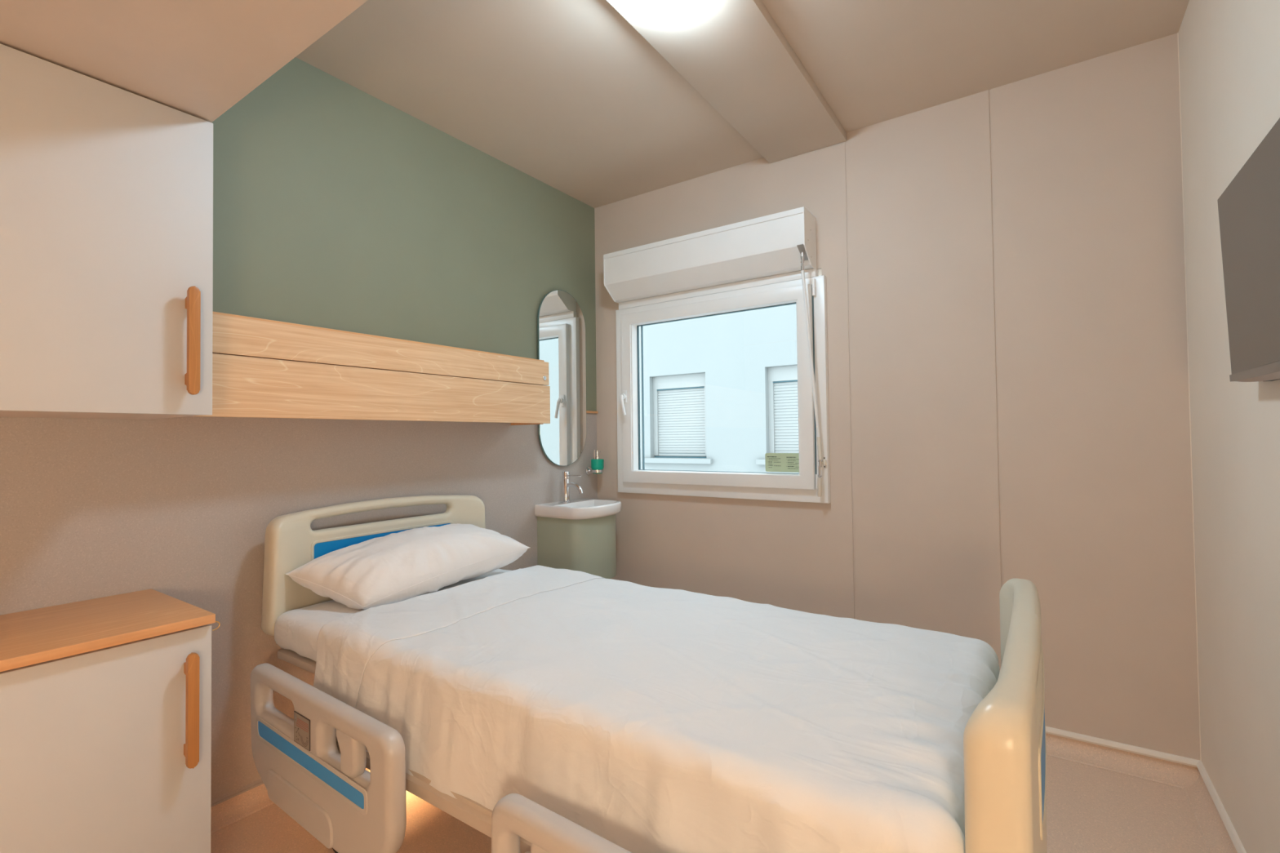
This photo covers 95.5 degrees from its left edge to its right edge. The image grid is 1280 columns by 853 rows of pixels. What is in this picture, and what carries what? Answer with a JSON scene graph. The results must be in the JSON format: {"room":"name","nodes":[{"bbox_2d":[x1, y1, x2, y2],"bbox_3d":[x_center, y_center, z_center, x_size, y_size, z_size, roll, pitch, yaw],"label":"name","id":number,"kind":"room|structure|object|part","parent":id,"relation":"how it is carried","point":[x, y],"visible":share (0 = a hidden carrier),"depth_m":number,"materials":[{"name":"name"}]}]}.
{"room":"hospital room","nodes":[
{"label":"hospital room","id":0,"kind":"room"},
{"bbox_2d":[0,0,367,122],"bbox_3d":[-1.116,-1.066,-0.077,2.531,0.541,2.586,-2,-1,35],"label":"ceiling","id":1,"kind":"structure","parent":0,"point":[199,59],"depth_m":1.16,"materials":[{"name":"paint"}]},
{"bbox_2d":[0,57,597,800],"bbox_3d":[-1.598,-0.042,1.487,0.080,2.514,4.636,-2,-1,35],"label":"wall","id":2,"kind":"structure","parent":0,"point":[335,206],"depth_m":2.05,"materials":[{"name":"paint"}]},
{"bbox_2d":[0,43,213,419],"bbox_3d":[-1.399,-0.395,1.306,0.466,0.736,0.615,-2,-1,35],"label":"upper cabinet","id":3,"kind":"object","parent":2,"relation":"attached to","point":[106,190],"visible":1,"depth_m":1.27,"materials":[{"name":"white wood"}]},
{"bbox_3d":[-1.073,-0.205,1.393,0.036,0.259,0.022,-2,-1,35],"label":"bar handle","id":4,"kind":"part","parent":3,"relation":"part of","materials":[{"name":"brown wood"}]},
{"bbox_2d":[210,778,274,833],"bbox_3d":[-1.529,1.178,1.424,0.053,0.070,4.636,-2,-1,35],"label":"baseboard","id":5,"kind":"structure","parent":2,"relation":"attached to","point":[229,808],"depth_m":1.83,"materials":[{"name":"plastic"}]},
{"bbox_2d":[194,311,550,425],"bbox_3d":[-0.917,-0.165,2.211,0.224,0.300,1.426,-2,-1,35],"label":"panel","id":6,"kind":"object","parent":2,"relation":"attached to","point":[262,368],"visible":0.82,"depth_m":1.97,"materials":[{"name":"brown wood"}]},
{"bbox_2d":[537,289,586,466],"bbox_3d":[-0.416,-0.260,3.123,0.020,0.944,0.372,-2,-1,35],"label":"mirror","id":7,"kind":"object","parent":2,"relation":"attached to","point":[561,324],"visible":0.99,"depth_m":3.11,"materials":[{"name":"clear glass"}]},
{"bbox_2d":[537,514,616,578],"bbox_3d":[-0.302,0.619,3.012,0.295,0.326,0.344,-2,-1,35],"label":"vanity cabinet","id":8,"kind":"object","parent":2,"relation":"attached to","point":[588,546],"visible":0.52,"depth_m":2.88,"materials":[{"name":"green paint"}]},
{"bbox_2d":[534,471,621,519],"bbox_3d":[-0.293,0.345,3.008,0.327,0.220,0.376,-2,-1,35],"label":"washbasin","id":9,"kind":"object","parent":2,"relation":"attached to","point":[567,508],"visible":1,"depth_m":2.93,"materials":[{"name":"white ceramic"}]},
{"bbox_2d":[561,471,582,502],"bbox_3d":[-0.351,0.316,3.018,0.138,0.161,0.047,-2,-1,35],"label":"tap","id":10,"kind":"object","parent":9,"relation":"on","point":[566,485],"depth_m":3.03,"materials":[{"name":"silver metal"}]},
{"bbox_2d":[534,497,621,519],"bbox_3d":[-0.292,0.425,3.006,0.327,0.059,0.376,-2,-1,35],"label":"basin","id":11,"kind":"object","parent":9,"relation":"in","point":[567,508],"depth_m":2.90,"materials":[{"name":"white ceramic"}]},
{"bbox_2d":[586,410,598,413],"bbox_3d":[-0.826,-0.092,2.529,0.012,0.013,2.042,-2,-1,35],"label":"trim","id":12,"kind":"structure","parent":2,"relation":"attached to","point":[587,411],"depth_m":3.32,"materials":[{"name":"brown wood"}]},
{"bbox_2d":[585,449,604,475],"bbox_3d":[-0.252,0.204,3.271,0.104,0.142,0.072,-2,-1,35],"label":"soap dispenser","id":13,"kind":"object","parent":2,"relation":"attached to","point":[597,464],"visible":1,"depth_m":3.24,"materials":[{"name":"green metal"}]},
{"bbox_2d":[591,458,604,473],"bbox_3d":[-0.239,0.223,3.261,0.072,0.080,0.072,-2,-1,35],"label":"cup","id":14,"kind":"object","parent":13,"relation":"on","point":[597,464],"depth_m":3.23,"materials":[{"name":"green glass"}]},
{"bbox_2d":[210,755,1208,852],"bbox_3d":[-0.507,1.216,0.720,2.531,0.060,4.636,-2,-1,35],"label":"floor","id":15,"kind":"structure","parent":0,"point":[1090,809],"depth_m":1.75,"materials":[{"name":"plastic"}]},
{"bbox_2d":[0,588,220,852],"bbox_3d":[-1.380,0.834,1.285,0.468,0.750,0.633,-2,-1,35],"label":"base cabinet","id":16,"kind":"object","parent":15,"relation":"on","point":[105,703],"visible":1,"depth_m":1.28,"materials":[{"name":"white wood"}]},
{"bbox_2d":[0,588,215,671],"bbox_3d":[-1.396,0.470,1.292,0.450,0.022,0.618,-2,-1,35],"label":"countertop","id":17,"kind":"structure","parent":16,"relation":"on","point":[40,635],"depth_m":1.35,"materials":[{"name":"brown wood"}]},
{"bbox_3d":[-1.061,0.668,1.373,0.036,0.267,0.022,-2,-1,35],"label":"bar handle","id":18,"kind":"part","parent":16,"relation":"part of","materials":[{"name":"brown wood"}]},
{"bbox_2d":[250,494,1047,852],"bbox_3d":[-0.159,0.724,1.568,2.064,0.950,1.054,-2,-1,35],"label":"hospital bed","id":19,"kind":"object","parent":15,"relation":"on","point":[312,765],"visible":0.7,"depth_m":1.28,"materials":[{"name":"beige plastic"}]},
{"bbox_3d":[-0.850,0.765,1.462,0.086,0.075,0.003,-2,-1,37],"label":"angle plate","id":20,"kind":"part","parent":19,"relation":"part of","materials":[{"name":"beige plastic"}]},
{"bbox_3d":[-0.813,0.840,1.462,0.739,0.334,0.053,-2,-1,37],"label":"rail","id":21,"kind":"part","parent":19,"relation":"part of","materials":[{"name":"plastic"}]},
{"bbox_3d":[-0.674,0.758,1.356,0.095,0.112,0.034,-2,-1,35],"label":"release lever","id":22,"kind":"part","parent":19,"relation":"part of","materials":[{"name":"plastic"}]},
{"bbox_3d":[-0.938,0.469,2.187,0.086,0.394,0.874,-2,-1,35],"label":"headboard","id":23,"kind":"part","parent":19,"relation":"part of","materials":[{"name":"beige plastic"}]},
{"bbox_2d":[274,568,510,661],"bbox_3d":[-0.144,0.615,1.616,1.884,0.139,0.845,-2,-1,35],"label":"mattress","id":24,"kind":"object","parent":19,"relation":"on","point":[296,630],"visible":0.08,"depth_m":1.76,"materials":[{"name":"white fabric"}]},
{"bbox_2d":[284,523,528,609],"bbox_3d":[-0.773,0.467,2.035,0.365,0.206,0.716,-2,-1,35],"label":"pillow","id":25,"kind":"object","parent":24,"relation":"on","point":[393,567],"visible":0.99,"depth_m":1.91,"materials":[{"name":"white fabric"}]},
{"bbox_2d":[313,564,999,852],"bbox_3d":[0.009,0.660,1.534,1.584,0.278,0.954,-2,-1,35],"label":"blanket","id":26,"kind":"object","parent":24,"relation":"on","point":[647,719],"visible":0.89,"depth_m":1.17,"materials":[{"name":"white fabric"}]},
{"bbox_3d":[-0.142,0.743,0.962,0.095,0.112,0.034,-2,-1,35],"label":"release lever","id":27,"kind":"part","parent":19,"relation":"part of","materials":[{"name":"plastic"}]},
{"bbox_3d":[0.019,0.817,0.845,0.697,0.334,0.053,-2,-1,37],"label":"rail","id":28,"kind":"part","parent":19,"relation":"part of","materials":[{"name":"plastic"}]},
{"bbox_3d":[0.689,0.562,1.066,0.086,0.450,0.874,-2,-1,35],"label":"footboard","id":29,"kind":"part","parent":19,"relation":"part of","materials":[{"name":"beige plastic"}]},
{"bbox_2d":[295,0,1189,208],"bbox_3d":[-0.527,-1.357,0.790,2.691,0.060,4.836,-2,-1,35],"label":"ceiling","id":30,"kind":"structure","parent":0,"point":[568,95],"depth_m":2.10,"materials":[{"name":"paint"}]},
{"bbox_2d":[606,0,846,163],"bbox_3d":[0.108,-1.295,1.723,0.360,0.040,2.334,-2,-1,35],"label":"ceiling beam","id":31,"kind":"structure","parent":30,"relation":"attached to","point":[734,53],"depth_m":2.08,"materials":[{"name":"paint"}]},
{"bbox_2d":[622,0,693,22],"bbox_3d":[0.053,-1.226,1.642,0.256,0.100,0.256,-2,-1,35],"label":"ceiling lamp","id":32,"kind":"object","parent":31,"relation":"attached to","point":[652,11],"visible":1,"depth_m":1.65,"materials":[{"name":"white plastic"}]},
{"bbox_2d":[594,33,1199,760],"bbox_3d":[0.826,-0.046,2.705,2.691,2.514,0.120,-2,-1,35],"label":"wall","id":33,"kind":"structure","parent":0,"point":[1002,266],"depth_m":2.25,"materials":[{"name":"paint"}]},
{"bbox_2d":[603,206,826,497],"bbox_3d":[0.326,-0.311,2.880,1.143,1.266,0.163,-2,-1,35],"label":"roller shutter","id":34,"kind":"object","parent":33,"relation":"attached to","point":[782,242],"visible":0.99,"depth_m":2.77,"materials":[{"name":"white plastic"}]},
{"bbox_3d":[0.754,-0.316,2.568,0.091,0.751,0.013,0,-1,-27],"label":"crank rod","id":35,"kind":"part","parent":34,"relation":"part of","materials":[{"name":"white plastic"}]},
{"bbox_2d":[615,267,830,503],"bbox_3d":[0.345,-0.175,2.919,1.169,1.061,0.135,-2,-1,35],"label":"window","id":36,"kind":"structure","parent":33,"relation":"in","point":[784,289],"depth_m":2.83,"materials":[{"name":"white plastic"}]},
{"bbox_3d":[-0.087,-0.129,3.164,0.048,0.140,0.050,-2,-1,35],"label":"handle","id":37,"kind":"part","parent":36,"relation":"part of","materials":[{"name":"white plastic"}]},
{"bbox_2d":[764,453,799,472],"bbox_3d":[0.673,0.170,2.738,0.176,0.089,0.001,-2,-1,35],"label":"sticker","id":38,"kind":"object","parent":36,"relation":"attached to","point":[775,462],"visible":0.93,"depth_m":2.74,"materials":[{"name":"paper"}]},
{"bbox_2d":[1045,726,1199,788],"bbox_3d":[0.791,1.168,2.609,2.531,0.082,0.053,-2,-1,35],"label":"baseboard","id":39,"kind":"structure","parent":33,"relation":"attached to","point":[1172,770],"depth_m":2.01,"materials":[{"name":"plastic"}]},
{"bbox_2d":[1177,32,1201,760],"bbox_3d":[1.832,-0.114,1.939,0.002,2.434,0.002,-2,-1,35],"label":"trim","id":40,"kind":"structure","parent":33,"relation":"attached to","point":[1177,33],"depth_m":1.94,"materials":[{"name":"paint"}]},
{"bbox_2d":[1177,0,1279,852],"bbox_3d":[0.552,-0.099,0.007,0.080,2.514,4.636,-2,-1,35],"label":"wall","id":41,"kind":"structure","parent":0,"point":[1229,50],"depth_m":1.54,"materials":[{"name":"paint"}]},
{"bbox_2d":[1183,760,1246,852],"bbox_3d":[0.512,1.118,0.019,0.053,0.082,4.636,-2,-1,35],"label":"baseboard","id":42,"kind":"structure","parent":41,"relation":"attached to","point":[1220,835],"depth_m":1.71,"materials":[{"name":"plastic"}]},
{"bbox_2d":[1217,117,1279,382],"bbox_3d":[1.173,-0.312,1.042,0.061,0.445,0.715,-2,-1,35],"label":"television","id":43,"kind":"object","parent":41,"relation":"attached to","point":[1249,207],"visible":1,"depth_m":1.16,"materials":[{"name":"plastic"}]},
{"label":"outside","id":44,"kind":"structure","parent":0,"visible":0},
{"bbox_3d":[1.144,4.310,5.234,16.000,0.100,4.494,-2,-1,35],"label":"ground","id":45,"kind":"structure","parent":44,"visible":0},
{"bbox_2d":[639,275,822,473],"bbox_3d":[4.525,0.532,5.881,19.000,7.400,0.470,-2,-1,35],"label":"building","id":46,"kind":"structure","parent":45,"relation":"on","point":[721,391],"depth_m":8.04,"materials":[{"name":"white paint"}]},
{"bbox_3d":[0.534,0.497,8.423,1.162,0.071,0.130,-2,-1,35],"label":"sill","id":47,"kind":"part","parent":46,"relation":"part of","materials":[{"name":"white concrete"}]},
{"bbox_3d":[2.042,0.457,7.386,1.162,0.071,0.130,-2,-1,35],"label":"sill","id":48,"kind":"part","parent":46,"relation":"part of","materials":[{"name":"white concrete"}]}
]}

